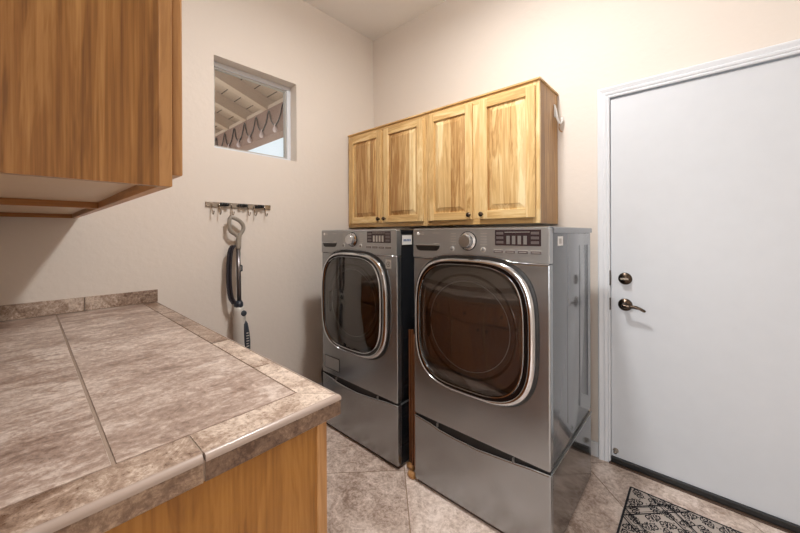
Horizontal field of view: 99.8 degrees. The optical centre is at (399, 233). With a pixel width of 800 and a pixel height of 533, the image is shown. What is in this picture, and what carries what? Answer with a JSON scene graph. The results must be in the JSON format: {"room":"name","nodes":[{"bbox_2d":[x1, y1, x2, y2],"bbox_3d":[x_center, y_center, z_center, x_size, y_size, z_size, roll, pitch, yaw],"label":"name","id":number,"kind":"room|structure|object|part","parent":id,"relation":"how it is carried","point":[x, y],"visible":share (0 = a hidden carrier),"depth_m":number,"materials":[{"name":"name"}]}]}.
{"room":"laundry room","nodes":[
{"label":"laundry room","id":0,"kind":"room"},
{"bbox_2d":[0,0,373,383],"bbox_3d":[-1.088,-0.264,2.370,0.140,3.125,2.640,0,0,42],"label":"wall","id":1,"kind":"structure","parent":0,"point":[168,241],"depth_m":2.30,"materials":[{"name":"beige paint"}]},
{"bbox_2d":[0,289,157,320],"bbox_3d":[-0.989,0.350,1.133,1.658,0.070,0.648,0,0,42],"label":"backsplash","id":2,"kind":"structure","parent":1,"relation":"attached to","point":[60,306],"depth_m":1.66,"materials":[{"name":"tile"}]},
{"bbox_2d":[205,201,270,216],"bbox_3d":[-1.060,-0.164,2.255,0.052,0.083,0.426,0,0,42],"label":"rail","id":3,"kind":"object","parent":1,"relation":"attached to","point":[207,204],"visible":1,"depth_m":2.24,"materials":[{"name":"silver metal"}]},
{"bbox_2d":[226,215,249,348],"bbox_3d":[-1.023,0.524,2.201,0.110,1.289,0.270,0,0,42],"label":"mop","id":4,"kind":"object","parent":3,"relation":"hanging from","point":[241,333],"visible":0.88,"depth_m":2.17,"materials":[{"name":"beige plastic"}]},
{"bbox_3d":[-1.082,0.261,2.165,0.047,0.383,0.063,0,0,42],"label":"power cord","id":5,"kind":"part","parent":4,"relation":"part of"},
{"bbox_3d":[-1.067,-0.010,2.202,0.038,0.220,0.115,0,0,42],"label":"handle","id":6,"kind":"part","parent":4,"relation":"part of","materials":[{"name":"beige plastic"}]},
{"bbox_3d":[-1.002,0.681,2.196,0.049,0.238,0.051,0,0,42],"label":"water tank","id":7,"kind":"part","parent":4,"relation":"part of","materials":[{"name":"black plastic"}]},
{"bbox_3d":[-1.077,-0.189,2.270,0.009,0.032,0.426,0,0,42],"label":"rail plate","id":8,"kind":"part","parent":3,"relation":"part of","materials":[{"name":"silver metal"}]},
{"bbox_2d":[214,61,290,160],"bbox_3d":[-1.074,-0.852,2.447,0.050,0.594,0.588,0,0,42],"label":"window","id":9,"kind":"structure","parent":1,"relation":"in","point":[219,67],"depth_m":2.54,"materials":[{"name":"white paint"}]},
{"bbox_2d":[303,0,445,40],"bbox_3d":[0.212,-1.890,1.286,3.530,0.120,2.500,0,0,42],"label":"ceiling","id":10,"kind":"structure","parent":0,"point":[373,19],"depth_m":2.78,"materials":[{"name":"paint"}]},
{"bbox_2d":[327,424,785,532],"bbox_3d":[-0.504,1.359,0.480,3.530,0.120,4.680,0,0,42],"label":"floor","id":11,"kind":"structure","parent":0,"point":[366,493],"depth_m":1.63,"materials":[{"name":"tile"}]},
{"bbox_2d":[104,421,326,532],"bbox_3d":[-0.980,0.867,1.142,1.658,0.865,0.668,0,0,42],"label":"base cabinet","id":12,"kind":"object","parent":11,"relation":"on","point":[283,488],"visible":0.07,"depth_m":0.69,"materials":[{"name":"brown wood"}]},
{"bbox_2d":[0,302,340,532],"bbox_3d":[-0.980,0.410,1.126,1.680,0.049,0.648,0,0,42],"label":"countertop","id":13,"kind":"structure","parent":12,"relation":"on","point":[108,416],"depth_m":0.73,"materials":[{"name":"tile"}]},
{"bbox_2d":[323,371,411,468],"bbox_3d":[-0.022,1.113,2.346,0.695,0.362,0.739,0,0,42],"label":"pedestal","id":14,"kind":"object","parent":11,"relation":"on","point":[380,425],"visible":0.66,"depth_m":1.97,"materials":[{"name":"paint"}]},
{"bbox_3d":[-0.268,0.959,2.074,0.694,0.034,0.004,0,0,42],"label":"drawer trim","id":15,"kind":"part","parent":14,"relation":"part of","materials":[{"name":"metal"}]},
{"bbox_2d":[321,229,414,403],"bbox_3d":[-0.034,0.451,2.333,0.699,0.960,0.786,0,0,42],"label":"washing machine","id":16,"kind":"object","parent":14,"relation":"on","point":[367,288],"visible":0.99,"depth_m":1.98,"materials":[{"name":"paint"}]},
{"bbox_2d":[321,366,323,385],"bbox_3d":[-0.487,1.055,2.439,0.068,0.460,0.258,0,0,22],"label":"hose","id":17,"kind":"object","parent":16,"relation":"attached to","point":[322,370],"visible":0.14,"depth_m":2.32,"materials":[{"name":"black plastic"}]},
{"bbox_3d":[-0.463,0.072,2.240,0.154,0.028,0.011,0,0,42],"label":"dispenser handle","id":18,"kind":"part","parent":16,"relation":"part of","materials":[{"name":"black plastic"}]},
{"bbox_3d":[-0.298,0.426,2.071,0.612,0.626,0.025,0,0,42],"label":"door","id":19,"kind":"part","parent":16,"relation":"part of","materials":[{"name":"silver metal"}]},
{"bbox_3d":[-0.265,-0.025,2.080,0.688,0.004,0.032,0,0,42],"label":"trim","id":20,"kind":"part","parent":16,"relation":"part of","materials":[{"name":"silver metal"}]},
{"bbox_3d":[-0.264,0.048,2.082,0.694,0.144,0.040,0,0,42],"label":"control panel","id":21,"kind":"part","parent":16,"relation":"part of","materials":[{"name":"metal"}]},
{"bbox_3d":[-0.013,-0.015,2.358,0.699,0.026,0.718,0,0,42],"label":"lid","id":22,"kind":"part","parent":16,"relation":"part of","materials":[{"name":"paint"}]},
{"bbox_2d":[407,329,415,479],"bbox_3d":[0.158,0.908,1.930,0.084,0.772,0.367,0,0,42],"label":"drying rack","id":23,"kind":"object","parent":11,"relation":"on","point":[411,466],"visible":0.35,"depth_m":1.84,"materials":[{"name":"brown wood"}]},
{"bbox_2d":[415,411,591,532],"bbox_3d":[0.544,1.111,1.771,0.685,0.362,0.637,0,0,42],"label":"pedestal","id":24,"kind":"object","parent":11,"relation":"on","point":[510,494],"visible":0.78,"depth_m":1.50,"materials":[{"name":"metal"}]},
{"bbox_3d":[0.332,0.957,1.536,0.684,0.034,0.004,0,0,42],"label":"drawer trim","id":25,"kind":"part","parent":24,"relation":"part of","materials":[{"name":"metal"}]},
{"bbox_2d":[413,226,591,471],"bbox_3d":[0.532,0.450,1.757,0.689,0.960,0.684,0,0,42],"label":"dryer","id":26,"kind":"object","parent":24,"relation":"on","point":[503,352],"visible":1,"depth_m":1.49,"materials":[{"name":"grey paint"}]},
{"bbox_3d":[0.141,0.070,1.699,0.154,0.028,0.011,0,0,42],"label":"dispenser handle","id":27,"kind":"part","parent":26,"relation":"part of","materials":[{"name":"black plastic"}]},
{"bbox_3d":[0.306,0.424,1.530,0.612,0.626,0.025,0,0,42],"label":"door","id":28,"kind":"part","parent":26,"relation":"part of","materials":[{"name":"silver metal"}]},
{"bbox_3d":[0.337,0.046,1.544,0.684,0.144,0.040,0,0,42],"label":"control panel","id":29,"kind":"part","parent":26,"relation":"part of","materials":[{"name":"metal"}]},
{"bbox_3d":[0.340,0.515,1.546,0.684,0.830,0.036,0,0,42],"label":"panel","id":30,"kind":"part","parent":26,"relation":"part of","materials":[{"name":"metal"}]},
{"bbox_3d":[0.335,-0.027,1.542,0.678,0.004,0.032,0,0,42],"label":"trim","id":31,"kind":"part","parent":26,"relation":"part of","materials":[{"name":"silver metal"}]},
{"bbox_3d":[0.553,-0.017,1.782,0.689,0.026,0.616,0,0,42],"label":"lid","id":32,"kind":"part","parent":26,"relation":"part of","materials":[{"name":"grey paint"}]},
{"bbox_3d":[0.806,0.938,1.554,0.005,0.007,0.608,0,0,42],"label":"trim","id":33,"kind":"part","parent":24,"relation":"part of","materials":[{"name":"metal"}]},
{"bbox_2d":[616,487,741,532],"bbox_3d":[1.286,1.286,1.276,0.774,0.006,0.521,0,0,42],"label":"door mat","id":34,"kind":"object","parent":11,"relation":"on","point":[643,512],"visible":1,"depth_m":1.52,"materials":[{"name":"beige fabric"}]},
{"bbox_2d":[609,461,795,532],"bbox_3d":[1.547,1.285,1.611,0.935,0.008,0.074,0,0,42],"label":"threshold","id":35,"kind":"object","parent":11,"relation":"on","point":[610,462],"depth_m":1.63,"materials":[{"name":"brown metal"}]},
{"bbox_2d":[373,0,799,441],"bbox_3d":[1.060,-0.273,2.118,3.390,3.125,0.140,0,0,42],"label":"wall","id":36,"kind":"structure","parent":0,"point":[454,51],"depth_m":2.04,"materials":[{"name":"beige paint"}]},
{"bbox_2d":[348,112,426,227],"bbox_3d":[-0.044,-0.461,2.775,0.864,0.806,0.358,0,0,42],"label":"upper cabinet","id":37,"kind":"object","parent":36,"relation":"attached to","point":[388,162],"visible":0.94,"depth_m":2.61,"materials":[{"name":"brown wood"}]},
{"bbox_3d":[-0.293,-0.799,2.809,0.288,0.052,0.019,0,0,42],"label":"door rail","id":38,"kind":"part","parent":37,"relation":"part of","materials":[{"name":"brown wood"}]},
{"bbox_3d":[-0.291,-0.116,2.810,0.288,0.052,0.019,0,0,42],"label":"door rail","id":39,"kind":"part","parent":37,"relation":"part of","materials":[{"name":"brown wood"}]},
{"bbox_3d":[-0.292,-0.457,2.809,0.290,0.634,0.015,0,0,42],"label":"door","id":40,"kind":"part","parent":37,"relation":"part of","materials":[{"name":"brown wood"}]},
{"bbox_3d":[-0.126,-0.834,2.684,0.788,0.038,0.019,0,0,42],"label":"rail","id":41,"kind":"part","parent":37,"relation":"part of","materials":[{"name":"brown wood"}]},
{"bbox_3d":[-0.033,-0.859,2.788,0.864,0.011,0.320,0,0,42],"label":"moulding","id":42,"kind":"part","parent":37,"relation":"part of","materials":[{"name":"brown wood"}]},
{"bbox_3d":[-0.123,-0.077,2.686,0.788,0.038,0.019,0,0,42],"label":"rail","id":43,"kind":"part","parent":37,"relation":"part of","materials":[{"name":"brown wood"}]},
{"bbox_3d":[0.018,-0.800,2.529,0.287,0.052,0.019,0,0,42],"label":"door rail","id":44,"kind":"part","parent":37,"relation":"part of","materials":[{"name":"brown wood"}]},
{"bbox_3d":[0.021,-0.117,2.530,0.287,0.052,0.019,0,0,42],"label":"door rail","id":45,"kind":"part","parent":37,"relation":"part of","materials":[{"name":"brown wood"}]},
{"bbox_3d":[0.020,-0.458,2.529,0.289,0.634,0.015,0,0,42],"label":"door","id":46,"kind":"part","parent":37,"relation":"part of","materials":[{"name":"brown wood"}]},
{"bbox_2d":[426,77,558,225],"bbox_3d":[0.572,-0.463,2.221,0.792,0.806,0.358,0,0,42],"label":"upper cabinet","id":47,"kind":"object","parent":36,"relation":"attached to","point":[492,157],"visible":1,"depth_m":2.03,"materials":[{"name":"brown wood"}]},
{"bbox_3d":[0.328,-0.801,2.249,0.247,0.052,0.019,0,0,42],"label":"door rail","id":48,"kind":"part","parent":47,"relation":"part of","materials":[{"name":"brown wood"}]},
{"bbox_3d":[0.330,-0.459,2.250,0.249,0.634,0.015,0,0,42],"label":"door","id":49,"kind":"part","parent":47,"relation":"part of","materials":[{"name":"brown wood"}]},
{"bbox_3d":[0.331,-0.117,2.251,0.247,0.052,0.019,0,0,42],"label":"door rail","id":50,"kind":"part","parent":47,"relation":"part of","materials":[{"name":"brown wood"}]},
{"bbox_3d":[0.487,-0.836,2.132,0.706,0.038,0.019,0,0,42],"label":"rail","id":51,"kind":"part","parent":47,"relation":"part of","materials":[{"name":"brown wood"}]},
{"bbox_3d":[0.490,-0.079,2.134,0.706,0.038,0.019,0,0,42],"label":"rail","id":52,"kind":"part","parent":47,"relation":"part of","materials":[{"name":"brown wood"}]},
{"bbox_3d":[0.583,-0.861,2.234,0.792,0.011,0.320,0,0,42],"label":"moulding","id":53,"kind":"part","parent":47,"relation":"part of","materials":[{"name":"brown wood"}]},
{"bbox_3d":[0.623,-0.802,1.984,0.238,0.052,0.019,0,0,42],"label":"door rail","id":54,"kind":"part","parent":47,"relation":"part of","materials":[{"name":"brown wood"}]},
{"bbox_3d":[0.626,-0.118,1.985,0.238,0.052,0.019,0,0,42],"label":"door rail","id":55,"kind":"part","parent":47,"relation":"part of","materials":[{"name":"brown wood"}]},
{"bbox_3d":[0.624,-0.460,1.985,0.240,0.634,0.015,0,0,42],"label":"door","id":56,"kind":"part","parent":47,"relation":"part of","materials":[{"name":"brown wood"}]},
{"bbox_2d":[554,104,562,131],"bbox_3d":[0.962,-0.703,2.051,0.068,0.163,0.027,0,0,-25],"label":"hook","id":57,"kind":"object","parent":47,"relation":"hanging from","point":[555,108],"visible":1,"depth_m":2.04,"materials":[{"name":"white plastic"}]},
{"bbox_2d":[591,440,597,457],"bbox_3d":[0.450,1.249,2.571,1.871,0.085,0.014,0,0,42],"label":"baseboard","id":58,"kind":"structure","parent":36,"relation":"attached to","point":[594,445],"depth_m":1.95,"materials":[{"name":"white paint"}]},
{"bbox_2d":[597,39,799,461],"bbox_3d":[1.525,0.231,1.593,1.036,2.116,0.021,0,0,42],"label":"trim","id":59,"kind":"structure","parent":36,"relation":"attached to","point":[789,48],"depth_m":1.91,"materials":[{"name":"white paint"}]},
{"bbox_2d":[609,54,799,532],"bbox_3d":[1.560,0.253,1.631,0.938,2.072,0.199,0,0,42],"label":"door","id":60,"kind":"structure","parent":36,"relation":"in","point":[704,272],"depth_m":1.62,"materials":[{"name":"paint"}]},
{"bbox_3d":[1.189,0.247,1.907,0.005,0.085,0.018,0,0,42],"label":"strike plate","id":61,"kind":"part","parent":60,"relation":"part of","materials":[{"name":"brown metal"}]},
{"bbox_3d":[1.245,0.396,1.793,0.103,0.032,0.017,0,0,44],"label":"handle","id":62,"kind":"part","parent":60,"relation":"part of","materials":[{"name":"brown metal"}]},
{"bbox_3d":[-0.665,-0.263,0.307,3.250,3.125,0.140,0,0,42],"label":"wall","id":63,"kind":"structure","parent":0,"visible":0},
{"bbox_2d":[0,0,182,217],"bbox_3d":[-1.095,-0.470,1.033,1.636,0.780,0.364,0,0,42],"label":"upper cabinet","id":64,"kind":"object","parent":63,"relation":"attached to","point":[91,90],"visible":1,"depth_m":0.52,"materials":[{"name":"brown wood"}]},
{"bbox_3d":[-1.115,-0.105,1.009,1.600,0.014,0.297,0,0,42],"label":"panel","id":65,"kind":"part","parent":64,"relation":"part of","materials":[{"name":"beige wood"}]},
{"bbox_3d":[-1.010,-0.102,1.127,1.559,0.045,0.019,0,0,42],"label":"rail","id":66,"kind":"part","parent":64,"relation":"part of","materials":[{"name":"brown wood"}]},
{"bbox_3d":[-0.544,-0.472,0.733,0.398,0.738,0.022,0,0,42],"label":"cabinet door","id":67,"kind":"part","parent":64,"relation":"part of","materials":[{"name":"brown wood"}]},
{"bbox_3d":[-4.313,1.378,5.523,8.840,0.100,12.000,0,0,42],"label":"ground","id":68,"kind":"structure","parent":0,"visible":0},
{"bbox_2d":[215,70,282,150],"bbox_3d":[-3.549,-0.560,3.830,5.250,3.773,2.920,0,0,42],"label":"roof","id":69,"kind":"structure","parent":68,"relation":"on","point":[238,101],"depth_m":3.80,"materials":[{"name":"paint"}]},
{"bbox_2d":[215,103,282,147],"bbox_3d":[-2.398,-1.193,4.505,3.849,0.273,0.052,0,0,42],"label":"string lights","id":70,"kind":"object","parent":69,"relation":"hanging from","point":[274,129],"visible":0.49,"depth_m":3.90,"materials":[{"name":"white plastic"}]}
]}

